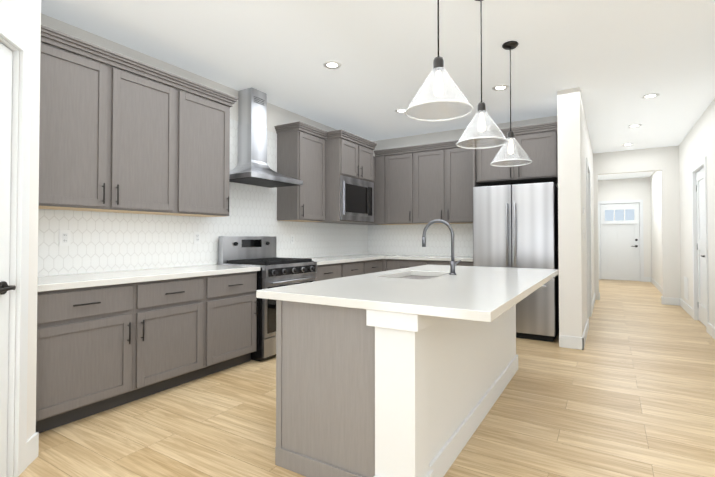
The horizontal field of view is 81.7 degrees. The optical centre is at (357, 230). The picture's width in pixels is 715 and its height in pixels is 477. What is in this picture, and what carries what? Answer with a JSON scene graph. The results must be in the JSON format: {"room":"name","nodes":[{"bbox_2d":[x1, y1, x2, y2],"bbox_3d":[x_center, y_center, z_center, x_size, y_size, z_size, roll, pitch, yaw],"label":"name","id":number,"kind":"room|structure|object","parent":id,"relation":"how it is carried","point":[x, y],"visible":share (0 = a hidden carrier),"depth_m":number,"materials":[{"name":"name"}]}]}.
{"room":"kitchen","nodes":[
{"label":"kitchen","id":0,"kind":"room"},
{"bbox_2d":[0,0,40,444],"bbox_3d":[-1.620,-0.187,1.455,0.120,2.810,1.660,0,-1,-14],"label":"wall","id":1,"kind":"structure","parent":0,"point":[23,17],"depth_m":2.21,"materials":[{"name":"white paint"}]},
{"bbox_2d":[0,43,15,476],"bbox_3d":[-1.628,0.152,1.674,0.101,2.114,0.792,0,-1,-14],"label":"pantry door","id":2,"kind":"structure","parent":1,"relation":"in","point":[5,112],"depth_m":2.02,"materials":[{"name":"white paint"}]},
{"bbox_2d":[0,16,31,476],"bbox_3d":[-1.661,0.115,1.666,0.133,2.213,0.962,0,-1,-14],"label":"door frame","id":3,"kind":"structure","parent":1,"relation":"attached to","point":[19,259],"depth_m":2.08,"materials":[{"name":"white paint"}]},
{"bbox_2d":[26,432,38,467],"bbox_3d":[-1.554,1.153,1.449,0.016,0.130,1.660,0,-1,-14],"label":"baseboard","id":4,"kind":"structure","parent":1,"relation":"attached to","point":[32,446],"depth_m":2.19,"materials":[{"name":"white paint"}]},
{"bbox_2d":[41,13,363,275],"bbox_3d":[-1.187,-0.131,4.875,0.140,2.810,5.270,-1,-1,31],"label":"wall","id":5,"kind":"structure","parent":0,"point":[276,115],"depth_m":3.91,"materials":[{"name":"white paint"}]},
{"bbox_2d":[38,33,179,215],"bbox_3d":[-1.982,-0.703,3.108,0.346,1.096,1.160,-1,-1,31],"label":"upper cabinet","id":6,"kind":"object","parent":5,"relation":"attached to","point":[130,138],"depth_m":3.01,"materials":[{"name":"grey wood"}]},
{"bbox_2d":[38,119,367,275],"bbox_3d":[-1.132,-0.300,4.830,0.004,1.795,5.005,-1,-1,31],"label":"backsplash","id":7,"kind":"structure","parent":5,"relation":"attached to","point":[106,241],"depth_m":3.92,"materials":[{"name":"tile"}]},
{"bbox_2d":[59,230,70,245],"bbox_3d":[-2.185,0.054,3.085,0.008,0.118,0.075,-1,-1,31],"label":"electrical outlet","id":8,"kind":"object","parent":7,"relation":"attached to","point":[64,237],"visible":1,"depth_m":3.08,"materials":[{"name":"white plastic"}]},
{"bbox_2d":[194,232,200,243],"bbox_3d":[-1.580,0.070,4.074,0.008,0.118,0.075,-1,-1,31],"label":"electrical outlet","id":9,"kind":"object","parent":7,"relation":"attached to","point":[197,237],"visible":1,"depth_m":4.07,"materials":[{"name":"white plastic"}]},
{"bbox_2d":[176,85,231,216],"bbox_3d":[-1.528,-0.691,3.852,0.346,1.096,0.584,-1,-1,31],"label":"upper cabinet","id":10,"kind":"object","parent":5,"relation":"attached to","point":[204,118],"depth_m":3.76,"materials":[{"name":"grey wood"}]},
{"bbox_2d":[229,87,302,187],"bbox_3d":[-1.039,-1.029,4.511,0.492,1.021,0.796,-1,-1,31],"label":"range hood","id":11,"kind":"object","parent":5,"relation":"attached to","point":[252,167],"visible":0.94,"depth_m":4.49,"materials":[{"name":"stainless steel"}]},
{"bbox_2d":[276,125,327,221],"bbox_3d":[-0.696,-0.668,5.213,0.346,1.096,0.554,-1,-1,31],"label":"upper cabinet","id":12,"kind":"object","parent":5,"relation":"attached to","point":[302,154],"depth_m":5.03,"materials":[{"name":"grey wood"}]},
{"bbox_2d":[312,133,375,224],"bbox_3d":[-0.219,-0.659,5.765,0.584,1.096,0.875,-1,-1,31],"label":"upper cabinet","id":13,"kind":"object","parent":5,"relation":"attached to","point":[351,166],"depth_m":5.46,"materials":[{"name":"grey wood"}]},
{"bbox_2d":[18,279,714,476],"bbox_3d":[2.956,1.306,3.777,8.350,0.100,18.100,-1,-1,31],"label":"floor","id":14,"kind":"structure","parent":0,"point":[628,390],"depth_m":2.71,"materials":[{"name":"brown wood"}]},
{"bbox_2d":[36,277,207,432],"bbox_3d":[-1.848,0.808,3.060,0.600,0.874,1.251,-1,-1,31],"label":"base cabinet","id":15,"kind":"object","parent":14,"relation":"on","point":[102,348],"depth_m":2.82,"materials":[{"name":"grey wood"}]},
{"bbox_2d":[37,265,259,292],"bbox_3d":[-1.678,0.354,3.316,0.631,0.040,1.860,-1,-1,31],"label":"countertop","id":16,"kind":"structure","parent":15,"relation":"on","point":[128,277],"depth_m":3.02,"materials":[{"name":"white stone"}]},
{"bbox_2d":[208,273,256,374],"bbox_3d":[-1.364,0.821,3.852,0.600,0.874,0.605,-1,-1,31],"label":"base cabinet","id":17,"kind":"object","parent":14,"relation":"on","point":[232,300],"depth_m":3.69,"materials":[{"name":"grey wood"}]},
{"bbox_2d":[218,236,316,360],"bbox_3d":[-0.926,0.664,4.415,0.712,1.205,0.796,-1,-1,31],"label":"range","id":18,"kind":"object","parent":14,"relation":"on","point":[274,271],"visible":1,"depth_m":4.21,"materials":[{"name":"silver metal"}]},
{"bbox_2d":[315,265,343,280],"bbox_3d":[-0.619,0.840,5.071,0.600,0.874,0.634,-1,-1,31],"label":"base cabinet","id":19,"kind":"object","parent":14,"relation":"on","point":[324,272],"depth_m":4.96,"materials":[{"name":"grey wood"}]},
{"bbox_2d":[344,261,383,276],"bbox_3d":[-0.169,0.852,5.807,0.600,0.874,1.091,-1,-1,31],"label":"base cabinet","id":20,"kind":"object","parent":14,"relation":"on","point":[351,268],"depth_m":5.60,"materials":[{"name":"grey wood"}]},
{"bbox_2d":[307,254,395,264],"bbox_3d":[-0.163,0.394,5.794,0.631,0.040,2.330,-1,-1,31],"label":"countertop","id":21,"kind":"structure","parent":20,"relation":"on","point":[361,257],"depth_m":5.57,"materials":[{"name":"white stone"}]},
{"bbox_2d":[384,261,387,270],"bbox_3d":[0.297,0.864,6.516,0.656,0.874,0.605,-1,-1,31],"label":"base cabinet","id":22,"kind":"object","parent":14,"relation":"on","point":[385,262],"depth_m":6.10,"materials":[{"name":"grey wood"}]},
{"bbox_2d":[256,219,558,476],"bbox_3d":[0.607,0.575,2.881,1.210,1.332,2.400,-1,-1,31],"label":"kitchen island","id":23,"kind":"object","parent":14,"relation":"on","point":[408,372],"visible":1,"depth_m":2.03,"materials":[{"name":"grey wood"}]},
{"bbox_2d":[422,219,460,274],"bbox_3d":[0.647,0.123,3.201,0.274,0.418,0.150,-1,-1,31],"label":"faucet","id":24,"kind":"object","parent":23,"relation":"on","point":[452,263],"depth_m":3.11,"materials":[{"name":"grey metal"}]},
{"bbox_2d":[388,261,472,269],"bbox_3d":[1.103,0.856,6.026,1.381,0.874,0.600,-1,-1,31],"label":"base cabinet","id":25,"kind":"object","parent":14,"relation":"on","point":[392,265],"depth_m":5.84,"materials":[{"name":"grey wood"}]},
{"bbox_2d":[384,255,472,260],"bbox_3d":[1.117,0.398,6.007,1.331,0.040,0.630,-1,-1,31],"label":"countertop","id":26,"kind":"structure","parent":25,"relation":"on","point":[398,257],"depth_m":5.79,"materials":[{"name":"white stone"}]},
{"bbox_2d":[473,182,558,341],"bbox_3d":[2.037,0.369,5.237,0.915,1.820,0.916,-1,-1,31],"label":"fridge","id":27,"kind":"object","parent":14,"relation":"on","point":[515,226],"visible":0.65,"depth_m":4.83,"materials":[{"name":"grey metal"}]},
{"bbox_2d":[41,0,714,179],"bbox_3d":[2.956,-1.614,3.825,8.350,0.120,18.100,-1,-1,31],"label":"ceiling","id":28,"kind":"structure","parent":0,"point":[615,61],"depth_m":3.63,"materials":[{"name":"white paint"}]},
{"bbox_2d":[323,61,340,68],"bbox_3d":[-0.236,-1.549,3.865,0.170,0.007,0.170,-1,-1,31],"label":"recessed light","id":29,"kind":"object","parent":28,"relation":"in","point":[332,64],"visible":1,"depth_m":3.85,"materials":[{"name":"white plastic"}]},
{"bbox_2d":[395,108,405,112],"bbox_3d":[0.561,-1.526,5.265,0.170,0.007,0.170,-1,-1,31],"label":"recessed light","id":30,"kind":"object","parent":28,"relation":"in","point":[402,110],"visible":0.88,"depth_m":5.25,"materials":[{"name":"white plastic"}]},
{"bbox_2d":[405,0,472,121],"bbox_3d":[0.399,-1.081,2.039,0.329,1.001,0.329,-1,-1,31],"label":"pendant light","id":31,"kind":"object","parent":28,"relation":"hanging from","point":[438,69],"visible":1,"depth_m":2.02,"materials":[{"name":"glass"}]},
{"bbox_2d":[456,0,507,148],"bbox_3d":[0.816,-1.070,2.722,0.329,1.001,0.329,-1,-1,31],"label":"pendant light","id":32,"kind":"object","parent":28,"relation":"hanging from","point":[481,110],"visible":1,"depth_m":2.71,"materials":[{"name":"glass"}]},
{"bbox_2d":[492,85,508,90],"bbox_3d":[1.542,-1.539,4.454,0.170,0.007,0.170,-1,-1,31],"label":"recessed light","id":33,"kind":"object","parent":28,"relation":"in","point":[499,87],"visible":1,"depth_m":4.45,"materials":[{"name":"white plastic"}]},
{"bbox_2d":[490,41,531,166],"bbox_3d":[1.277,-1.058,3.447,0.329,1.001,0.329,-1,-1,31],"label":"pendant light","id":34,"kind":"object","parent":28,"relation":"hanging from","point":[510,45],"visible":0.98,"depth_m":3.43,"materials":[{"name":"glass"}]},
{"bbox_2d":[628,124,640,127],"bbox_3d":[4.011,-1.514,5.980,0.170,0.007,0.170,-1,-1,31],"label":"recessed light","id":35,"kind":"object","parent":28,"relation":"in","point":[634,125],"visible":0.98,"depth_m":5.96,"materials":[{"name":"white plastic"}]},
{"bbox_2d":[641,93,659,98],"bbox_3d":[3.342,-1.535,4.713,0.170,0.007,0.170,-1,-1,31],"label":"recessed light","id":36,"kind":"object","parent":28,"relation":"in","point":[651,95],"visible":0.98,"depth_m":4.70,"materials":[{"name":"white plastic"}]},
{"bbox_2d":[372,115,557,254],"bbox_3d":[1.490,-0.109,6.244,3.000,2.810,0.140,-1,-1,31],"label":"wall","id":37,"kind":"structure","parent":0,"point":[435,137],"depth_m":6.33,"materials":[{"name":"white paint"}]},
{"bbox_2d":[376,153,387,224],"bbox_3d":[0.470,-0.646,6.587,0.242,1.096,0.346,-1,-1,31],"label":"upper cabinet","id":38,"kind":"object","parent":37,"relation":"attached to","point":[381,158],"depth_m":6.44,"materials":[{"name":"grey wood"}]},
{"bbox_2d":[388,149,415,224],"bbox_3d":[0.722,-0.649,6.433,0.480,1.096,0.346,-1,-1,31],"label":"upper cabinet","id":39,"kind":"object","parent":37,"relation":"attached to","point":[401,166],"depth_m":6.27,"materials":[{"name":"grey wood"}]},
{"bbox_2d":[368,223,472,255],"bbox_3d":[1.015,0.137,6.447,1.966,0.495,0.004,-1,-1,31],"label":"backsplash","id":40,"kind":"structure","parent":37,"relation":"attached to","point":[397,239],"depth_m":6.47,"materials":[{"name":"tile"}]},
{"bbox_2d":[416,141,483,223],"bbox_3d":[1.344,-0.655,6.052,0.978,1.096,0.346,-1,-1,31],"label":"upper cabinet","id":41,"kind":"object","parent":37,"relation":"attached to","point":[445,174],"depth_m":5.92,"materials":[{"name":"grey wood"}]},
{"bbox_2d":[476,125,557,185],"bbox_3d":[2.124,-0.920,5.405,0.973,0.586,0.645,-1,-1,31],"label":"upper cabinet","id":42,"kind":"object","parent":37,"relation":"attached to","point":[541,148],"depth_m":5.09,"materials":[{"name":"grey wood"}]},
{"bbox_2d":[557,87,593,336],"bbox_3d":[3.735,-0.100,6.829,0.220,2.810,5.520,-1,-1,31],"label":"wall","id":43,"kind":"structure","parent":0,"point":[575,150],"depth_m":4.49,"materials":[{"name":"white paint"}]},
{"bbox_2d":[581,319,588,349],"bbox_3d":[2.702,1.209,4.892,0.016,0.130,1.206,-1,-1,31],"label":"baseboard","id":44,"kind":"structure","parent":43,"relation":"attached to","point":[583,339],"depth_m":4.68,"materials":[{"name":"white paint"}]},
{"bbox_2d":[586,158,591,318],"bbox_3d":[3.190,0.168,5.916,0.238,2.245,1.010,-1,-1,31],"label":"door frame","id":45,"kind":"structure","parent":43,"relation":"attached to","point":[588,228],"depth_m":6.21,"materials":[{"name":"white paint"}]},
{"bbox_2d":[592,293,594,311],"bbox_3d":[4.047,1.245,7.091,0.016,0.130,1.910,-1,-1,31],"label":"baseboard","id":46,"kind":"structure","parent":43,"relation":"attached to","point":[593,301],"depth_m":6.97,"materials":[{"name":"white paint"}]},
{"bbox_2d":[598,177,651,278],"bbox_3d":[7.394,-0.025,11.425,1.670,2.810,0.140,-1,-1,31],"label":"wall","id":47,"kind":"structure","parent":0,"point":[625,189],"depth_m":11.22,"materials":[{"name":"white paint"}]},
{"bbox_2d":[600,203,639,280],"bbox_3d":[7.259,0.311,11.437,0.912,2.114,0.101,-1,-1,31],"label":"front door","id":48,"kind":"structure","parent":47,"relation":"in","point":[620,242],"depth_m":11.44,"materials":[{"name":"white paint"}]},
{"bbox_2d":[598,200,643,281],"bbox_3d":[7.277,0.275,11.466,1.082,2.213,0.133,-1,-1,31],"label":"door frame","id":49,"kind":"structure","parent":47,"relation":"attached to","point":[640,202],"depth_m":11.21,"materials":[{"name":"white paint"}]},
{"bbox_2d":[593,146,680,299],"bbox_3d":[5.191,-0.087,7.609,1.450,2.810,0.130,-1,-1,31],"label":"wall","id":50,"kind":"structure","parent":0,"point":[664,161],"depth_m":7.37,"materials":[{"name":"white paint"}]},
{"bbox_2d":[650,171,661,286],"bbox_3d":[6.803,-0.061,9.202,0.140,2.810,4.270,-1,-1,31],"label":"wall","id":51,"kind":"structure","parent":0,"point":[656,238],"depth_m":9.77,"materials":[{"name":"white paint"}]},
{"bbox_2d":[649,277,672,304],"bbox_3d":[6.726,1.280,9.227,0.040,0.130,4.270,-1,-1,31],"label":"baseboard","id":52,"kind":"structure","parent":51,"relation":"attached to","point":[669,300],"depth_m":8.93,"materials":[{"name":"white paint"}]},
{"bbox_2d":[679,98,714,326],"bbox_3d":[4.229,-0.133,4.781,0.140,2.810,5.700,-1,-1,31],"label":"wall","id":53,"kind":"structure","parent":0,"point":[697,145],"depth_m":5.87,"materials":[{"name":"white paint"}]},
{"bbox_2d":[684,276,687,299],"bbox_3d":[5.312,0.928,6.681,0.010,0.350,0.400,-1,-1,31],"label":"air vent","id":54,"kind":"object","parent":53,"relation":"in","point":[686,287],"visible":1,"depth_m":6.63,"materials":[{"name":"white plastic"}]},
{"bbox_2d":[679,298,693,318],"bbox_3d":[5.276,1.237,6.621,0.016,0.130,1.430,-1,-1,31],"label":"baseboard","id":55,"kind":"structure","parent":53,"relation":"attached to","point":[683,304],"depth_m":6.59,"materials":[{"name":"white paint"}]},
{"bbox_2d":[692,156,708,332],"bbox_3d":[4.696,0.179,5.581,0.133,2.213,1.002,-1,-1,31],"label":"door frame","id":56,"kind":"structure","parent":53,"relation":"attached to","point":[700,163],"depth_m":5.95,"materials":[{"name":"white paint"}]},
{"bbox_2d":[696,167,705,325],"bbox_3d":[4.670,0.216,5.602,0.101,2.114,0.842,-1,-1,31],"label":"hall door","id":57,"kind":"structure","parent":53,"relation":"in","point":[701,248],"depth_m":5.74,"materials":[{"name":"white paint"}]},
{"bbox_2d":[707,322,714,338],"bbox_3d":[3.534,1.191,3.772,0.016,0.130,3.290,-1,-1,31],"label":"baseboard","id":58,"kind":"structure","parent":53,"relation":"attached to","point":[710,329],"depth_m":5.00,"materials":[{"name":"white paint"}]}
]}

